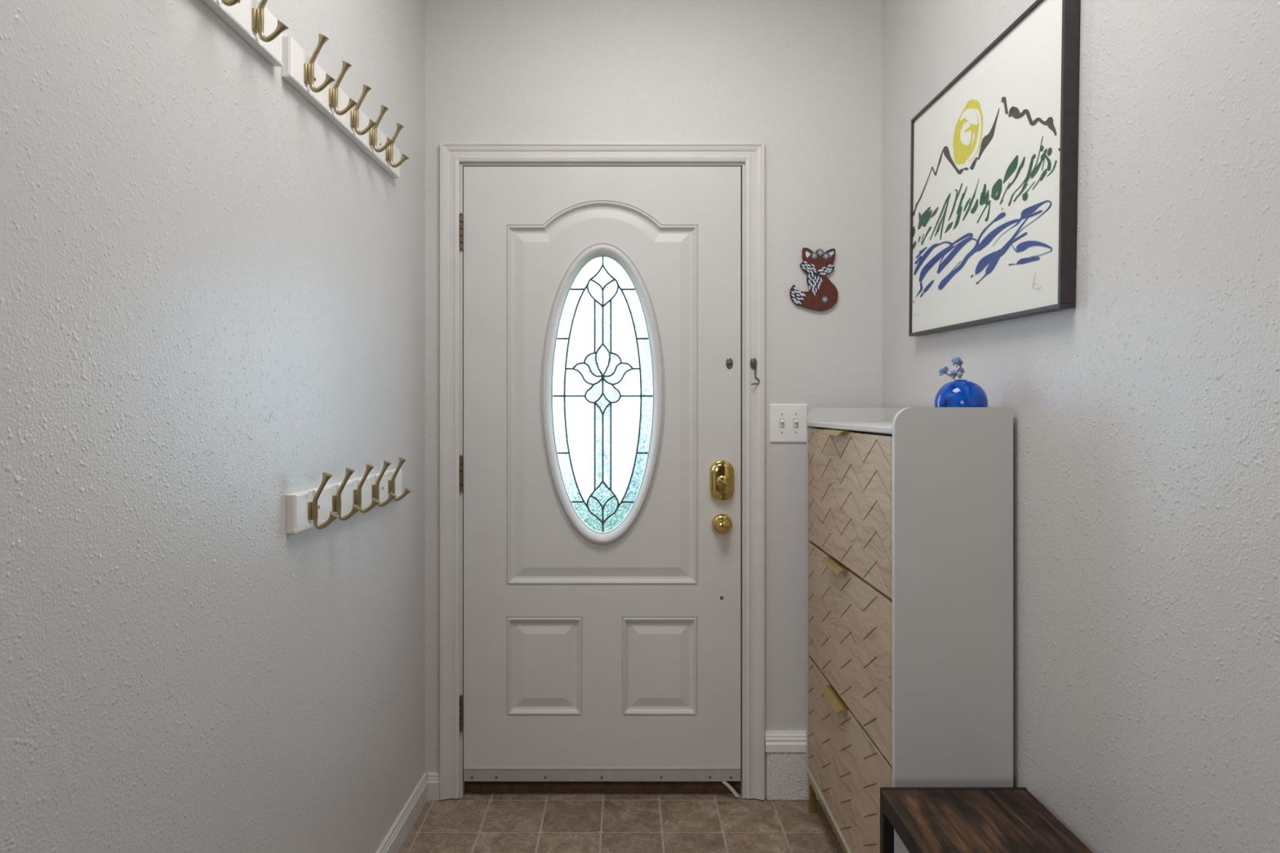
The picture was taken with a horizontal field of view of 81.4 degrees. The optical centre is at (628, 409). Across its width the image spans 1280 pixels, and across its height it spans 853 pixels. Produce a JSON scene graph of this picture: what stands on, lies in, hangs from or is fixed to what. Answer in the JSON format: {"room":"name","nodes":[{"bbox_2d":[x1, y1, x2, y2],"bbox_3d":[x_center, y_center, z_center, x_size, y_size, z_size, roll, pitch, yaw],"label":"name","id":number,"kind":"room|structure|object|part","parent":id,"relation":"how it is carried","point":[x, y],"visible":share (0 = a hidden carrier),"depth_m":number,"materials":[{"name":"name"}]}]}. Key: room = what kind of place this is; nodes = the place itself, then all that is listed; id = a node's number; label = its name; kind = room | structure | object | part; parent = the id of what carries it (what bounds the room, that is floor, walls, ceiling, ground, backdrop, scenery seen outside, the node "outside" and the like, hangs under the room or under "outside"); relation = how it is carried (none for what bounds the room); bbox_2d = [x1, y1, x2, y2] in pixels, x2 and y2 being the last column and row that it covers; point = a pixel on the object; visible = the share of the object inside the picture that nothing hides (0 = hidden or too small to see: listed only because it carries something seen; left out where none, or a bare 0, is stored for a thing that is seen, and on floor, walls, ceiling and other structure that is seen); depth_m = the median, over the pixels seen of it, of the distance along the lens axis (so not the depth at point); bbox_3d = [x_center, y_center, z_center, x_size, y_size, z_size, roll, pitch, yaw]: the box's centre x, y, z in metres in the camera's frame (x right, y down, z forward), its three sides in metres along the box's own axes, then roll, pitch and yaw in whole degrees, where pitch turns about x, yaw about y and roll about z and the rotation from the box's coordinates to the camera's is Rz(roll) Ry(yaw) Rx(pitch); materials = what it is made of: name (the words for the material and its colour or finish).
{"room":"entryway","nodes":[
{"label":"entryway","id":0,"kind":"room"},
{"bbox_2d":[0,0,425,852],"bbox_3d":[-1.833,-0.245,1.135,2.334,3.050,2.870,0,0,0],"label":"wall","id":1,"kind":"structure","parent":0,"point":[212,297],"depth_m":1.23,"materials":[{"name":"paint"}]},
{"bbox_2d":[201,0,288,66],"bbox_3d":[-0.663,-0.730,1.125,0.078,0.121,0.658,0,0,1],"label":"coat rack","id":2,"kind":"object","parent":1,"relation":"attached to","point":[251,19],"visible":1,"depth_m":1.35,"materials":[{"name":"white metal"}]},
{"bbox_2d":[281,33,408,178],"bbox_3d":[-0.646,-0.725,1.814,0.078,0.121,0.658,0,0,1],"label":"coat rack","id":3,"kind":"object","parent":1,"relation":"attached to","point":[300,70],"visible":1,"depth_m":1.68,"materials":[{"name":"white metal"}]},
{"bbox_2d":[286,457,411,533],"bbox_3d":[-0.645,0.194,1.833,0.078,0.121,0.658,0,0,1],"label":"coat rack","id":4,"kind":"object","parent":1,"relation":"attached to","point":[306,509],"visible":1,"depth_m":1.70,"materials":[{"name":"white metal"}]},
{"bbox_2d":[376,772,427,852],"bbox_3d":[-0.697,1.238,1.075,0.013,0.084,2.751,0,0,1],"label":"baseboard","id":5,"kind":"structure","parent":1,"relation":"attached to","point":[396,837],"depth_m":2.23,"materials":[{"name":"paint"}]},
{"bbox_2d":[398,792,844,852],"bbox_3d":[0.000,1.340,-0.850,6.240,0.120,6.840,0,0,0],"label":"floor","id":6,"kind":"structure","parent":0,"point":[473,822],"depth_m":2.29,"materials":[{"name":"tile"}]},
{"bbox_2d":[806,407,1013,852],"bbox_3d":[0.684,0.638,1.987,0.280,1.284,0.790,0,0,0],"label":"cabinet","id":7,"kind":"object","parent":6,"relation":"on","point":[909,510],"visible":0.96,"depth_m":1.59,"materials":[{"name":"white laminate"}]},
{"bbox_3d":[0.585,1.230,2.366,0.020,0.101,0.022,0,0,0],"label":"leg","id":8,"kind":"part","parent":7,"relation":"part of","materials":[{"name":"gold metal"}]},
{"bbox_3d":[0.694,1.166,1.995,0.240,0.028,0.766,0,0,0],"label":"frame","id":9,"kind":"part","parent":7,"relation":"part of","materials":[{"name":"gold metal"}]},
{"bbox_3d":[0.697,1.145,1.987,0.254,0.014,0.760,0,0,0],"label":"panel","id":10,"kind":"part","parent":7,"relation":"part of","materials":[{"name":"white laminate"}]},
{"bbox_3d":[0.564,0.787,2.020,0.038,0.014,0.172,0,0,0],"label":"handle","id":11,"kind":"part","parent":7,"relation":"part of","materials":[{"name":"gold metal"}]},
{"bbox_3d":[0.564,0.425,2.020,0.038,0.014,0.172,0,0,0],"label":"handle","id":12,"kind":"part","parent":7,"relation":"part of","materials":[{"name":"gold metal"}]},
{"bbox_3d":[0.564,0.064,2.020,0.038,0.014,0.172,0,0,0],"label":"handle","id":13,"kind":"part","parent":7,"relation":"part of","materials":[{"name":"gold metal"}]},
{"bbox_3d":[0.697,0.574,2.374,0.254,1.156,0.015,0,0,0],"label":"panel","id":14,"kind":"part","parent":7,"relation":"part of","materials":[{"name":"white laminate"}]},
{"bbox_3d":[0.696,0.046,1.987,0.256,0.015,0.760,0,0,0],"label":"panel","id":15,"kind":"part","parent":7,"relation":"part of","materials":[{"name":"white laminate"}]},
{"bbox_3d":[0.580,0.959,1.987,0.017,0.352,0.754,0,0,0],"label":"drawer","id":16,"kind":"part","parent":7,"relation":"part of","materials":[{"name":"brown wood"}]},
{"bbox_3d":[0.580,0.598,1.987,0.017,0.353,0.754,0,0,0],"label":"drawer","id":17,"kind":"part","parent":7,"relation":"part of","materials":[{"name":"brown wood"}]},
{"bbox_3d":[0.580,0.236,1.987,0.017,0.352,0.754,0,0,0],"label":"drawer","id":18,"kind":"part","parent":7,"relation":"part of","materials":[{"name":"brown wood"}]},
{"bbox_3d":[0.603,0.596,1.987,0.004,1.084,0.760,0,0,0],"label":"panel","id":19,"kind":"part","parent":7,"relation":"part of","materials":[{"name":"white wood"}]},
{"bbox_3d":[0.821,0.567,1.987,0.006,1.142,0.760,0,0,0],"label":"panel","id":20,"kind":"part","parent":7,"relation":"part of","materials":[{"name":"white laminate"}]},
{"bbox_3d":[0.697,0.574,1.599,0.254,1.156,0.015,0,0,0],"label":"panel","id":21,"kind":"part","parent":7,"relation":"part of","materials":[{"name":"white laminate"}]},
{"bbox_2d":[933,379,988,407],"bbox_3d":[0.748,-0.014,1.672,0.111,0.105,0.111,0,0,0],"label":"bud vase","id":22,"kind":"object","parent":7,"relation":"on","point":[957,393],"visible":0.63,"depth_m":1.63,"materials":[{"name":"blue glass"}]},
{"bbox_2d":[938,366,955,380],"bbox_3d":[0.722,-0.071,1.672,0.046,0.051,0.013,0,0,0],"label":"flower sprig","id":23,"kind":"object","parent":22,"relation":"in","point":[944,370],"visible":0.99,"depth_m":1.67,"materials":[{"name":"blue plant"}]},
{"bbox_2d":[951,356,963,379],"bbox_3d":[0.741,-0.082,1.673,0.026,0.072,0.017,0,0,0],"label":"flower sprig","id":24,"kind":"object","parent":22,"relation":"in","point":[957,361],"visible":0.98,"depth_m":1.67,"materials":[{"name":"blue plant"}]},
{"bbox_2d":[950,367,964,379],"bbox_3d":[0.741,-0.070,1.672,0.030,0.049,0.015,0,0,0],"label":"flower sprig","id":25,"kind":"object","parent":22,"relation":"in","point":[954,373],"visible":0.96,"depth_m":1.67,"materials":[{"name":"blue plant"}]},
{"bbox_2d":[880,786,1093,852],"bbox_3d":[0.669,1.030,1.077,0.300,0.500,0.915,0,0,0],"label":"bench","id":26,"kind":"object","parent":6,"relation":"on","point":[926,820],"visible":1,"depth_m":1.42,"materials":[{"name":"brown wood"}]},
{"bbox_3d":[0.530,1.040,1.524,0.022,0.480,0.022,0,0,0],"label":"leg","id":27,"kind":"part","parent":26,"relation":"part of","materials":[{"name":"black metal"}]},
{"bbox_3d":[0.530,0.809,1.077,0.022,0.022,0.871,0,0,0],"label":"rail","id":28,"kind":"part","parent":26,"relation":"part of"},
{"bbox_3d":[0.669,0.790,1.531,0.300,0.020,0.008,0,0,0],"label":"rail","id":29,"kind":"part","parent":26,"relation":"part of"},
{"bbox_2d":[425,0,881,797],"bbox_3d":[0.083,-0.245,2.510,1.505,3.050,0.120,0,0,0],"label":"wall","id":30,"kind":"structure","parent":0,"point":[800,78],"depth_m":2.45,"materials":[{"name":"paint"}]},
{"bbox_2d":[426,772,439,799],"bbox_3d":[-0.637,1.238,2.442,0.041,0.084,0.016,0,0,0],"label":"baseboard","id":31,"kind":"structure","parent":30,"relation":"attached to","point":[433,778],"depth_m":2.43,"materials":[{"name":"paint"}]},
{"bbox_2d":[440,142,459,799],"bbox_3d":[-0.585,0.201,2.439,0.062,2.151,0.021,0,0,0],"label":"trim","id":32,"kind":"structure","parent":30,"relation":"attached to","point":[449,164],"depth_m":2.44,"materials":[{"name":"paint"}]},
{"bbox_2d":[459,162,465,797],"bbox_3d":[-0.555,0.229,2.510,0.018,2.103,0.120,0,0,0],"label":"trim","id":33,"kind":"structure","parent":30,"relation":"attached to","point":[462,783],"depth_m":2.45,"materials":[{"name":"paint"}]},
{"bbox_2d":[459,166,740,797],"bbox_3d":[-0.092,0.235,2.442,0.926,2.070,0.105,0,0,0],"label":"door","id":34,"kind":"structure","parent":30,"relation":"in","point":[602,304],"depth_m":2.45,"materials":[{"name":"paint"}]},
{"bbox_3d":[-0.223,0.050,2.464,0.055,0.189,0.004,0,0,0],"label":"glass pane","id":35,"kind":"part","parent":34,"relation":"part of","materials":[{"name":"glass"}]},
{"bbox_3d":[-0.223,-0.139,2.464,0.055,0.190,0.004,0,0,0],"label":"glass pane","id":36,"kind":"part","parent":34,"relation":"part of","materials":[{"name":"white glass"}]},
{"bbox_3d":[-0.190,-0.316,2.464,0.092,0.164,0.004,0,0,0],"label":"glass pane","id":37,"kind":"part","parent":34,"relation":"part of","materials":[{"name":"glass"}]},
{"bbox_3d":[-0.190,0.226,2.464,0.089,0.162,0.004,0,0,0],"label":"glass pane","id":38,"kind":"part","parent":34,"relation":"part of","materials":[{"name":"clear glass"}]},
{"bbox_3d":[-0.162,-0.089,2.464,0.096,0.090,0.004,0,0,0],"label":"glass pane","id":39,"kind":"part","parent":34,"relation":"part of","materials":[{"name":"glass"}]},
{"bbox_3d":[-0.161,0.139,2.464,0.100,0.365,0.004,0,0,0],"label":"glass pane","id":40,"kind":"part","parent":34,"relation":"part of","materials":[{"name":"glass"}]},
{"bbox_3d":[-0.159,-0.273,2.464,0.097,0.278,0.004,0,0,0],"label":"glass pane","id":41,"kind":"part","parent":34,"relation":"part of","materials":[{"name":"glass"}]},
{"bbox_3d":[-0.138,-0.452,2.464,0.108,0.108,0.004,0,0,0],"label":"glass pane","id":42,"kind":"part","parent":34,"relation":"part of","materials":[{"name":"glass"}]},
{"bbox_3d":[-0.136,0.356,2.464,0.103,0.098,0.004,0,0,0],"label":"glass pane","id":43,"kind":"part","parent":34,"relation":"part of","materials":[{"name":"glass"}]},
{"bbox_3d":[-0.134,-0.118,2.464,0.100,0.071,0.004,0,0,0],"label":"glass pane","id":44,"kind":"part","parent":34,"relation":"part of","materials":[{"name":"glass"}]},
{"bbox_3d":[-0.115,-0.148,2.464,0.061,0.077,0.004,0,0,0],"label":"glass pane","id":45,"kind":"part","parent":34,"relation":"part of","materials":[{"name":"glass"}]},
{"bbox_3d":[-0.113,-0.064,2.464,0.059,0.084,0.004,0,0,0],"label":"glass pane","id":46,"kind":"part","parent":34,"relation":"part of","materials":[{"name":"white glass"}]},
{"bbox_3d":[-0.109,0.332,2.464,0.051,0.092,0.004,0,0,0],"label":"glass pane","id":47,"kind":"part","parent":34,"relation":"part of","materials":[{"name":"glass"}]},
{"bbox_3d":[-0.109,-0.385,2.464,0.051,0.092,0.004,0,0,0],"label":"glass pane","id":48,"kind":"part","parent":34,"relation":"part of","materials":[{"name":"clear glass"}]},
{"bbox_3d":[-0.097,0.123,2.464,0.027,0.291,0.004,0,0,0],"label":"glass pane","id":49,"kind":"part","parent":34,"relation":"part of","materials":[{"name":"white glass"}]},
{"bbox_3d":[-0.097,-0.275,2.464,0.027,0.176,0.004,0,0,0],"label":"glass pane","id":50,"kind":"part","parent":34,"relation":"part of","materials":[{"name":"clear glass"}]},
{"bbox_3d":[-0.084,0.284,2.464,0.082,0.094,0.004,0,0,0],"label":"glass pane","id":51,"kind":"part","parent":34,"relation":"part of","materials":[{"name":"glass"}]},
{"bbox_3d":[-0.084,-0.018,2.464,0.053,0.072,0.004,0,0,0],"label":"glass pane","id":52,"kind":"part","parent":34,"relation":"part of","materials":[{"name":"glass"}]},
{"bbox_3d":[-0.084,-0.164,2.464,0.047,0.107,0.004,0,0,0],"label":"glass pane","id":53,"kind":"part","parent":34,"relation":"part of","materials":[{"name":"clear glass"}]},
{"bbox_3d":[-0.084,-0.435,2.464,0.080,0.087,0.004,0,0,0],"label":"glass pane","id":54,"kind":"part","parent":34,"relation":"part of","materials":[{"name":"clear glass"}]},
{"bbox_3d":[-0.070,0.123,2.464,0.027,0.291,0.004,0,0,0],"label":"glass pane","id":55,"kind":"part","parent":34,"relation":"part of","materials":[{"name":"glass"}]},
{"bbox_3d":[-0.070,-0.275,2.464,0.027,0.176,0.004,0,0,0],"label":"glass pane","id":56,"kind":"part","parent":34,"relation":"part of","materials":[{"name":"clear glass"}]},
{"bbox_3d":[-0.059,0.332,2.464,0.051,0.092,0.004,0,0,0],"label":"glass pane","id":57,"kind":"part","parent":34,"relation":"part of","materials":[{"name":"glass"}]},
{"bbox_3d":[-0.058,-0.385,2.464,0.051,0.092,0.004,0,0,0],"label":"glass pane","id":58,"kind":"part","parent":34,"relation":"part of","materials":[{"name":"clear glass"}]},
{"bbox_3d":[-0.054,-0.064,2.464,0.059,0.084,0.004,0,0,0],"label":"glass pane","id":59,"kind":"part","parent":34,"relation":"part of","materials":[{"name":"white glass"}]},
{"bbox_3d":[-0.053,-0.148,2.464,0.061,0.077,0.004,0,0,0],"label":"glass pane","id":60,"kind":"part","parent":34,"relation":"part of","materials":[{"name":"clear glass"}]},
{"bbox_3d":[-0.034,-0.118,2.464,0.100,0.071,0.004,0,0,0],"label":"glass pane","id":61,"kind":"part","parent":34,"relation":"part of","materials":[{"name":"glass"}]},
{"bbox_3d":[-0.032,0.356,2.464,0.103,0.098,0.004,0,0,0],"label":"glass pane","id":62,"kind":"part","parent":34,"relation":"part of","materials":[{"name":"glass"}]},
{"bbox_3d":[-0.030,-0.452,2.464,0.108,0.108,0.004,0,0,0],"label":"glass pane","id":63,"kind":"part","parent":34,"relation":"part of","materials":[{"name":"glass"}]},
{"bbox_3d":[-0.009,-0.273,2.464,0.097,0.278,0.004,0,0,0],"label":"glass pane","id":64,"kind":"part","parent":34,"relation":"part of","materials":[{"name":"glass"}]},
{"bbox_3d":[-0.007,0.139,2.464,0.100,0.365,0.004,0,0,0],"label":"glass pane","id":65,"kind":"part","parent":34,"relation":"part of","materials":[{"name":"glass"}]},
{"bbox_3d":[-0.005,-0.089,2.464,0.096,0.090,0.004,0,0,0],"label":"glass pane","id":66,"kind":"part","parent":34,"relation":"part of","materials":[{"name":"glass"}]},
{"bbox_3d":[0.022,0.226,2.464,0.089,0.162,0.004,0,0,0],"label":"glass pane","id":67,"kind":"part","parent":34,"relation":"part of","materials":[{"name":"clear glass"}]},
{"bbox_3d":[0.022,-0.316,2.464,0.092,0.164,0.004,0,0,0],"label":"glass pane","id":68,"kind":"part","parent":34,"relation":"part of","materials":[{"name":"clear glass"}]},
{"bbox_3d":[0.055,0.050,2.464,0.055,0.189,0.004,0,0,0],"label":"glass pane","id":69,"kind":"part","parent":34,"relation":"part of","materials":[{"name":"white glass"}]},
{"bbox_3d":[0.055,-0.139,2.464,0.055,0.190,0.004,0,0,0],"label":"glass pane","id":70,"kind":"part","parent":34,"relation":"part of","materials":[{"name":"glass"}]},
{"bbox_3d":[0.308,0.378,2.410,0.042,0.042,0.040,0,0,0],"label":"turn knob","id":71,"kind":"part","parent":34,"relation":"part of","materials":[{"name":"gold metal"}]},
{"bbox_3d":[0.334,-0.151,2.445,0.024,0.037,0.009,0,0,0],"label":"eye plate","id":72,"kind":"part","parent":34,"relation":"part of","materials":[{"name":"metal"}]},
{"bbox_2d":[440,142,764,162],"bbox_3d":[-0.085,-0.844,2.439,1.063,0.062,0.021,0,0,0],"label":"trim","id":73,"kind":"structure","parent":30,"relation":"attached to","point":[464,152],"depth_m":2.44,"materials":[{"name":"paint"}]},
{"bbox_2d":[464,781,740,792],"bbox_3d":[-0.085,1.263,2.527,0.922,0.034,0.086,0,0,0],"label":"trim","id":74,"kind":"structure","parent":30,"relation":"attached to","point":[469,786],"depth_m":2.48,"materials":[{"name":"brown wood"}]},
{"bbox_2d":[462,162,742,168],"bbox_3d":[-0.085,-0.814,2.510,0.922,0.018,0.120,0,0,0],"label":"trim","id":75,"kind":"structure","parent":30,"relation":"attached to","point":[464,164],"depth_m":2.45,"materials":[{"name":"paint"}]},
{"bbox_2d":[740,162,745,797],"bbox_3d":[0.385,0.229,2.510,0.018,2.103,0.120,0,0,0],"label":"trim","id":76,"kind":"structure","parent":30,"relation":"attached to","point":[743,167],"depth_m":2.45,"materials":[{"name":"paint"}]},
{"bbox_2d":[745,142,764,799],"bbox_3d":[0.416,0.201,2.439,0.062,2.151,0.021,0,0,0],"label":"trim","id":77,"kind":"structure","parent":30,"relation":"attached to","point":[755,163],"depth_m":2.44,"materials":[{"name":"paint"}]},
{"bbox_2d":[750,357,759,385],"bbox_3d":[0.415,-0.124,2.426,0.031,0.090,0.020,0,0,0],"label":"hook","id":78,"kind":"object","parent":30,"relation":"attached to","point":[753,363],"visible":1,"depth_m":2.43,"materials":[{"name":"metal"}]},
{"bbox_3d":[0.411,-0.150,2.434,0.024,0.037,0.004,0,0,0],"label":"oval plate","id":79,"kind":"part","parent":78,"relation":"part of","materials":[{"name":"metal"}]},
{"bbox_2d":[764,730,806,752],"bbox_3d":[0.642,1.089,2.437,0.387,0.059,0.026,0,0,0],"label":"trim","id":80,"kind":"structure","parent":30,"relation":"attached to","point":[775,741],"depth_m":2.43,"materials":[{"name":"white wood"}]},
{"bbox_2d":[768,404,807,442],"bbox_3d":[0.528,0.046,2.440,0.125,0.127,0.020,0,0,0],"label":"light switch","id":81,"kind":"object","parent":30,"relation":"attached to","point":[787,422],"visible":0.96,"depth_m":2.44,"materials":[{"name":"white plastic"}]},
{"bbox_2d":[765,752,818,800],"bbox_3d":[0.644,1.201,2.439,0.383,0.158,0.022,0,0,0],"label":"baseboard","id":82,"kind":"structure","parent":30,"relation":"attached to","point":[786,773],"depth_m":2.43,"materials":[{"name":"white paint"}]},
{"bbox_2d":[789,247,838,311],"bbox_3d":[0.610,-0.426,2.442,0.158,0.208,0.014,0,0,0],"label":"plaque","id":83,"kind":"object","parent":30,"relation":"attached to","point":[822,295],"visible":1,"depth_m":2.44,"materials":[{"name":"brown wood"}]},
{"bbox_2d":[811,253,817,258],"bbox_3d":[0.610,-0.503,2.438,0.020,0.019,0.001,0,0,0],"label":"flower","id":84,"kind":"object","parent":83,"relation":"on","point":[814,255],"depth_m":2.44,"materials":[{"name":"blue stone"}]},
{"bbox_2d":[817,249,823,255],"bbox_3d":[0.630,-0.514,2.438,0.021,0.020,0.001,0,0,0],"label":"flower","id":85,"kind":"object","parent":83,"relation":"on","point":[820,252],"depth_m":2.44,"materials":[{"name":"blue stone"}]},
{"bbox_2d":[822,296,827,302],"bbox_3d":[0.645,-0.360,2.438,0.020,0.019,0.001,0,0,0],"label":"flower","id":86,"kind":"object","parent":83,"relation":"on","point":[824,299],"depth_m":2.44,"materials":[{"name":"blue stone"}]},
{"bbox_2d":[822,253,829,258],"bbox_3d":[0.649,-0.502,2.438,0.020,0.019,0.001,0,0,0],"label":"flower","id":87,"kind":"object","parent":83,"relation":"on","point":[825,255],"depth_m":2.44,"materials":[{"name":"blue stone"}]},
{"bbox_2d":[881,0,1279,852],"bbox_3d":[1.918,-0.245,1.135,2.164,3.050,2.870,0,0,0],"label":"wall","id":88,"kind":"structure","parent":0,"point":[1146,410],"depth_m":1.21,"materials":[{"name":"paint"}]},
{"bbox_2d":[908,0,1079,336],"bbox_3d":[0.820,-0.508,1.757,0.029,0.616,0.754,0,2,0],"label":"framed print","id":89,"kind":"object","parent":88,"relation":"attached to","point":[993,162],"visible":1,"depth_m":1.61,"materials":[{"name":"paper"}]}
]}

